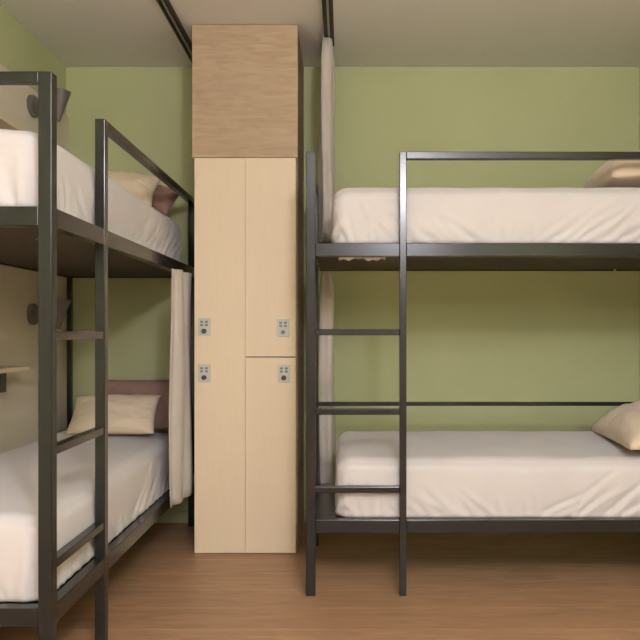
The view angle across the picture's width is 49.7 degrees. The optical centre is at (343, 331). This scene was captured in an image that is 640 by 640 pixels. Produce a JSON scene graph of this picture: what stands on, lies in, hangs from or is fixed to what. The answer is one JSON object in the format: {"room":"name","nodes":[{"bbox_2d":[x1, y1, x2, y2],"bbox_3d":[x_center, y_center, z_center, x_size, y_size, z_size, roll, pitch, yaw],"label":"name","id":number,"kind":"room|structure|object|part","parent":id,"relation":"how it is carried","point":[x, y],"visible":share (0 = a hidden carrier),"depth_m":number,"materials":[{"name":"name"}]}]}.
{"room":"dormitory","nodes":[
{"label":"dormitory","id":0,"kind":"room"},
{"bbox_2d":[0,4,65,114],"bbox_3d":[-1.692,-0.218,0.877,0.120,2.676,6.355,0,0,0],"label":"wall","id":1,"kind":"structure","parent":0,"point":[20,50],"depth_m":3.51,"materials":[{"name":"green paint"}]},
{"bbox_2d":[0,373,5,392],"bbox_3d":[-1.582,0.231,3.120,0.064,0.091,0.120,0,0,0],"label":"box","id":2,"kind":"object","parent":1,"relation":"attached to","point":[2,375],"visible":0.87,"depth_m":3.14,"materials":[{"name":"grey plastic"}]},
{"bbox_2d":[0,114,25,130],"bbox_3d":[-1.552,-0.935,2.995,0.125,0.020,0.550,0,0,0],"label":"wall shelf","id":3,"kind":"object","parent":1,"relation":"attached to","point":[5,123],"visible":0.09,"depth_m":3.10,"materials":[{"name":"beige laminate"}]},
{"bbox_2d":[0,366,29,372],"bbox_3d":[-1.552,0.170,2.995,0.125,0.020,0.550,0,0,0],"label":"wall shelf","id":4,"kind":"object","parent":1,"relation":"attached to","point":[3,369],"visible":1,"depth_m":3.13,"materials":[{"name":"beige laminate"}]},
{"bbox_2d":[0,64,68,453],"bbox_3d":[-1.623,-0.105,2.526,0.018,2.310,3.051,0,0,0],"label":"wall panel","id":5,"kind":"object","parent":1,"relation":"attached to","point":[18,287],"depth_m":3.46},
{"bbox_2d":[27,87,70,121],"bbox_3d":[-1.514,-1.171,3.565,0.201,0.165,0.112,0,0,0],"label":"reading lamp","id":6,"kind":"object","parent":1,"relation":"attached to","point":[63,95],"visible":0.67,"depth_m":3.54,"materials":[{"name":"grey metal"}]},
{"bbox_3d":[-1.469,-1.169,3.565,0.088,0.158,0.088,9,0,0],"label":"lamp shade","id":7,"kind":"part","parent":6,"relation":"part of","materials":[{"name":"black metal"}]},
{"bbox_2d":[27,298,70,329],"bbox_3d":[-1.514,-0.095,3.565,0.201,0.165,0.112,0,0,0],"label":"reading lamp","id":8,"kind":"object","parent":1,"relation":"attached to","point":[62,304],"visible":0.65,"depth_m":3.54,"materials":[{"name":"grey metal"}]},
{"bbox_3d":[-1.469,-0.093,3.565,0.088,0.158,0.088,9,0,0],"label":"lamp shade","id":9,"kind":"part","parent":8,"relation":"part of","materials":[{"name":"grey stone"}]},
{"bbox_2d":[0,523,639,639],"bbox_3d":[0.051,1.170,0.877,3.607,0.100,6.595,0,0,0],"label":"floor","id":10,"kind":"structure","parent":0,"point":[460,586],"depth_m":2.98,"materials":[{"name":"brown wood"}]},
{"bbox_2d":[0,71,193,639],"bbox_3d":[-1.228,0.177,3.014,0.743,1.885,1.985,0,0,0],"label":"bunk bed","id":11,"kind":"object","parent":10,"relation":"on","point":[44,239],"visible":0.84,"depth_m":2.33,"materials":[{"name":"black metal"}]},
{"bbox_3d":[-1.236,0.839,2.042,0.677,0.056,0.039,0,0,0],"label":"rail","id":12,"kind":"part","parent":11,"relation":"part of","materials":[{"name":"black metal"}]},
{"bbox_3d":[-1.236,-0.341,2.042,0.677,0.057,0.039,0,0,0],"label":"rail","id":13,"kind":"part","parent":11,"relation":"part of","materials":[{"name":"black metal"}]},
{"bbox_3d":[-1.587,-0.341,3.014,0.025,0.057,1.933,0,0,0],"label":"rail","id":14,"kind":"part","parent":11,"relation":"part of","materials":[{"name":"black metal"}]},
{"bbox_3d":[-0.877,0.177,2.042,0.040,1.885,0.040,0,0,0],"label":"corner post","id":15,"kind":"part","parent":11,"relation":"part of","materials":[{"name":"black metal"}]},
{"bbox_3d":[-1.587,0.376,3.994,0.026,1.489,0.026,0,0,0],"label":"corner post","id":16,"kind":"part","parent":11,"relation":"part of","materials":[{"name":"black metal"}]},
{"bbox_3d":[-0.877,0.839,2.267,0.039,0.056,0.410,0,0,0],"label":"rail","id":17,"kind":"part","parent":11,"relation":"part of","materials":[{"name":"black metal"}]},
{"bbox_3d":[-0.877,-0.341,2.267,0.039,0.057,0.410,0,0,0],"label":"rail","id":18,"kind":"part","parent":11,"relation":"part of","materials":[{"name":"black metal"}]},
{"bbox_2d":[0,430,169,601],"bbox_3d":[-1.204,0.671,2.968,0.612,0.304,1.809,0,0,0],"label":"mattress","id":19,"kind":"object","parent":11,"relation":"on","point":[138,464],"visible":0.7,"depth_m":2.59,"materials":[{"name":"white fabric"}]},
{"bbox_2d":[65,394,161,434],"bbox_3d":[-1.205,0.431,3.619,0.455,0.201,0.190,0,0,-2],"label":"pillow","id":20,"kind":"object","parent":19,"relation":"on","point":[127,414],"visible":0.83,"depth_m":3.57,"materials":[{"name":"beige fabric"}]},
{"bbox_2d":[108,380,168,428],"bbox_3d":[-1.140,0.397,3.791,0.442,0.266,0.123,0,0,6],"label":"pillow","id":21,"kind":"object","parent":19,"relation":"on","point":[124,387],"visible":0.29,"depth_m":3.76,"materials":[{"name":"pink fabric"}]},
{"bbox_2d":[0,129,181,260],"bbox_3d":[-1.204,-0.515,2.968,0.612,0.297,1.809,0,0,0],"label":"mattress","id":22,"kind":"object","parent":11,"relation":"on","point":[131,218],"visible":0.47,"depth_m":2.35,"materials":[{"name":"white fabric"}]},
{"bbox_2d":[108,171,159,206],"bbox_3d":[-1.175,-0.741,3.579,0.413,0.214,0.208,0,0,-4],"label":"pillow","id":23,"kind":"object","parent":22,"relation":"on","point":[144,187],"visible":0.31,"depth_m":3.54,"materials":[{"name":"beige fabric"}]},
{"bbox_2d":[152,185,178,215],"bbox_3d":[-1.058,-0.726,3.751,0.306,0.210,0.167,0,0,12],"label":"pillow","id":24,"kind":"object","parent":22,"relation":"on","point":[164,198],"visible":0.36,"depth_m":3.70,"materials":[{"name":"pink fabric"}]},
{"bbox_3d":[-0.875,0.177,2.490,0.036,1.885,0.036,0,0,0],"label":"ladder rail","id":25,"kind":"part","parent":11,"relation":"part of","materials":[{"name":"black metal"}]},
{"bbox_3d":[-1.236,-0.341,3.986,0.677,0.057,0.039,0,0,0],"label":"rail","id":26,"kind":"part","parent":11,"relation":"part of","materials":[{"name":"black metal"}]},
{"bbox_3d":[-0.877,0.839,3.237,0.039,0.056,1.459,0,0,0],"label":"rail","id":27,"kind":"part","parent":11,"relation":"part of","materials":[{"name":"black"}]},
{"bbox_3d":[-0.877,-0.341,3.237,0.039,0.057,1.459,0,0,0],"label":"rail","id":28,"kind":"part","parent":11,"relation":"part of","materials":[{"name":"black metal"}]},
{"bbox_3d":[-0.873,-0.750,3.237,0.032,0.031,1.459,0,0,0],"label":"guard rail","id":29,"kind":"part","parent":11,"relation":"part of","materials":[{"name":"black metal"}]},
{"bbox_2d":[169,269,192,507],"bbox_3d":[-0.810,0.269,3.450,0.061,1.142,0.341,0,0,0],"label":"curtain","id":30,"kind":"object","parent":11,"relation":"hanging from","point":[180,425],"visible":1,"depth_m":3.34,"materials":[{"name":"grey fabric"}]},
{"bbox_3d":[-0.877,0.177,3.987,0.040,1.885,0.040,0,0,0],"label":"corner post","id":31,"kind":"part","parent":11,"relation":"part of","materials":[{"name":"black metal"}]},
{"bbox_2d":[194,158,303,552],"bbox_3d":[-0.499,0.120,3.752,0.527,2.000,0.574,0,0,0],"label":"locker","id":32,"kind":"object","parent":10,"relation":"on","point":[249,212],"visible":1,"depth_m":3.48,"materials":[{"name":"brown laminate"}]},
{"bbox_3d":[-0.706,0.209,3.482,0.062,0.090,0.006,0,0,0],"label":"lock plate","id":33,"kind":"part","parent":32,"relation":"part of","materials":[{"name":"grey"}]},
{"bbox_3d":[-0.706,-0.025,3.482,0.062,0.090,0.006,0,0,0],"label":"lock plate","id":34,"kind":"part","parent":32,"relation":"part of","materials":[{"name":"grey metal"}]},
{"bbox_3d":[-0.627,-0.376,3.494,0.256,1.004,0.018,0,0,0],"label":"door","id":35,"kind":"part","parent":32,"relation":"part of","materials":[{"name":"beige laminate"}]},
{"bbox_3d":[-0.627,0.621,3.494,0.256,0.990,0.018,0,0,0],"label":"door","id":36,"kind":"part","parent":32,"relation":"part of","materials":[{"name":"beige laminate"}]},
{"bbox_2d":[192,25,303,180],"bbox_3d":[-0.500,-1.218,3.768,0.533,0.673,0.571,0,0,0],"label":"upper cabinet","id":37,"kind":"object","parent":32,"relation":"on","point":[248,80],"visible":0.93,"depth_m":3.48,"materials":[{"name":"brown laminate"}]},
{"bbox_3d":[-0.371,0.622,3.494,0.254,0.987,0.018,0,0,0],"label":"door","id":38,"kind":"part","parent":32,"relation":"part of","materials":[{"name":"beige laminate"}]},
{"bbox_3d":[-0.371,-0.377,3.493,0.254,1.002,0.022,0,0,0],"label":"door","id":39,"kind":"part","parent":32,"relation":"part of","materials":[{"name":"beige laminate"}]},
{"bbox_3d":[-0.307,-0.020,3.479,0.062,0.090,0.006,0,0,0],"label":"lock plate","id":40,"kind":"part","parent":32,"relation":"part of","materials":[{"name":"grey"}]},
{"bbox_3d":[-0.303,0.210,3.482,0.062,0.090,0.006,0,0,0],"label":"lock plate","id":41,"kind":"part","parent":32,"relation":"part of","materials":[{"name":"grey metal"}]},
{"bbox_2d":[306,152,639,595],"bbox_3d":[0.779,0.177,3.279,1.880,1.885,0.710,0,0,0],"label":"bunk bed","id":42,"kind":"object","parent":10,"relation":"on","point":[321,516],"visible":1,"depth_m":2.92,"materials":[{"name":"black metal"}]},
{"bbox_3d":[-0.141,0.177,2.944,0.040,1.885,0.040,0,0,0],"label":"corner post","id":43,"kind":"part","parent":42,"relation":"part of","materials":[{"name":"black metal"}]},
{"bbox_3d":[-0.148,0.177,3.621,0.026,1.885,0.026,0,0,0],"label":"corner post","id":44,"kind":"part","parent":42,"relation":"part of","materials":[{"name":"black metal"}]},
{"bbox_3d":[-0.141,0.825,3.286,0.039,0.056,0.644,0,0,0],"label":"rail","id":45,"kind":"part","parent":42,"relation":"part of","materials":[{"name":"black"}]},
{"bbox_3d":[-0.141,-0.348,3.286,0.039,0.057,0.644,0,0,0],"label":"rail","id":46,"kind":"part","parent":42,"relation":"part of","materials":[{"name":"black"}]},
{"bbox_2d":[318,271,334,483],"bbox_3d":[-0.097,0.295,3.811,0.096,1.261,0.302,0,0,0],"label":"curtain","id":47,"kind":"object","parent":42,"relation":"hanging from","point":[326,423],"visible":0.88,"depth_m":3.69,"materials":[{"name":"grey fabric"}]},
{"bbox_3d":[0.779,0.825,3.620,1.828,0.056,0.025,0,0,0],"label":"rail","id":48,"kind":"part","parent":42,"relation":"part of","materials":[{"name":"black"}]},
{"bbox_3d":[0.058,0.825,2.945,0.357,0.056,0.039,0,0,0],"label":"rail","id":49,"kind":"part","parent":42,"relation":"part of","materials":[{"name":"black metal"}]},
{"bbox_3d":[0.058,-0.348,2.945,0.357,0.057,0.039,0,0,0],"label":"rail","id":50,"kind":"part","parent":42,"relation":"part of","materials":[{"name":"black metal"}]},
{"bbox_3d":[0.251,0.177,2.942,0.029,1.885,0.036,0,0,0],"label":"ladder rail","id":51,"kind":"part","parent":42,"relation":"part of","materials":[{"name":"black metal"}]},
{"bbox_3d":[0.779,-0.348,3.620,1.828,0.057,0.025,0,0,0],"label":"rail","id":52,"kind":"part","parent":42,"relation":"part of","materials":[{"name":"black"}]},
{"bbox_2d":[331,187,639,260],"bbox_3d":[0.792,-0.491,3.271,1.697,0.371,0.613,0,0,0],"label":"mattress","id":53,"kind":"object","parent":42,"relation":"on","point":[433,214],"visible":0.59,"depth_m":2.97,"materials":[{"name":"white fabric"}]},
{"bbox_2d":[581,150,639,187],"bbox_3d":[1.405,-0.765,3.290,0.456,0.199,0.560,0,0,1],"label":"pillow","id":54,"kind":"object","parent":53,"relation":"on","point":[612,173],"visible":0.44,"depth_m":3.09,"materials":[{"name":"beige fabric"}]},
{"bbox_2d":[335,431,639,517],"bbox_3d":[0.800,0.657,3.271,1.681,0.303,0.612,0,0,0],"label":"mattress","id":55,"kind":"object","parent":42,"relation":"on","point":[450,474],"visible":0.88,"depth_m":2.97,"materials":[{"name":"white fabric"}]},
{"bbox_2d":[590,401,639,450],"bbox_3d":[1.455,0.412,3.235,0.424,0.200,0.620,0,0,4],"label":"pillow","id":56,"kind":"object","parent":55,"relation":"on","point":[621,425],"visible":1,"depth_m":3.17,"materials":[{"name":"beige fabric"}]},
{"bbox_3d":[0.972,0.825,2.945,1.414,0.056,0.039,0,0,0],"label":"rail","id":57,"kind":"part","parent":42,"relation":"part of","materials":[{"name":"black metal"}]},
{"bbox_3d":[0.972,-0.348,2.945,1.414,0.057,0.039,0,0,0],"label":"rail","id":58,"kind":"part","parent":42,"relation":"part of","materials":[{"name":"black metal"}]},
{"bbox_3d":[0.972,-0.750,2.940,1.414,0.031,0.032,0,0,0],"label":"guard rail","id":59,"kind":"part","parent":42,"relation":"part of","materials":[{"name":"black metal"}]},
{"bbox_2d":[0,0,639,66],"bbox_3d":[0.051,-1.606,0.877,3.607,0.100,6.595,0,0,0],"label":"ceiling","id":60,"kind":"structure","parent":0,"point":[79,33],"depth_m":3.56,"materials":[{"name":"paint"}]},
{"bbox_2d":[156,0,191,62],"bbox_3d":[-0.846,-1.548,2.326,0.052,0.016,3.453,0,0,0],"label":"track","id":61,"kind":"object","parent":60,"relation":"attached to","point":[166,7],"visible":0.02,"depth_m":3.48,"materials":[{"name":"grey metal"}]},
{"bbox_2d":[322,0,333,45],"bbox_3d":[-0.078,-1.548,2.160,0.052,0.016,3.120,0,0,0],"label":"track","id":62,"kind":"object","parent":60,"relation":"attached to","point":[327,5],"visible":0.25,"depth_m":3.41,"materials":[{"name":"grey metal"}]},
{"bbox_2d":[319,35,334,242],"bbox_3d":[-0.091,-1.007,3.753,0.089,1.064,0.356,0,0,0],"label":"curtain","id":63,"kind":"object","parent":62,"relation":"hanging from","point":[327,91],"visible":0.93,"depth_m":3.61,"materials":[{"name":"grey fabric"}]},
{"bbox_2d":[66,67,638,510],"bbox_3d":[0.051,-0.218,4.115,3.607,2.676,0.120,0,0,0],"label":"wall","id":64,"kind":"structure","parent":0,"point":[472,336],"depth_m":4.05,"materials":[{"name":"green paint"}]},
{"bbox_2d":[155,511,305,522],"bbox_3d":[0.051,1.085,4.048,3.367,0.070,0.014,0,0,0],"label":"baseboard","id":65,"kind":"structure","parent":64,"relation":"attached to","point":[168,516],"depth_m":4.04,"materials":[{"name":"green paint"}]},
{"bbox_2d":[639,67,639,400],"bbox_3d":[1.795,-0.218,0.877,0.120,2.676,6.355,0,0,0],"label":"wall","id":66,"kind":"structure","parent":0,"point":[639,67],"depth_m":4.05,"materials":[{"name":"green paint"}]}
]}

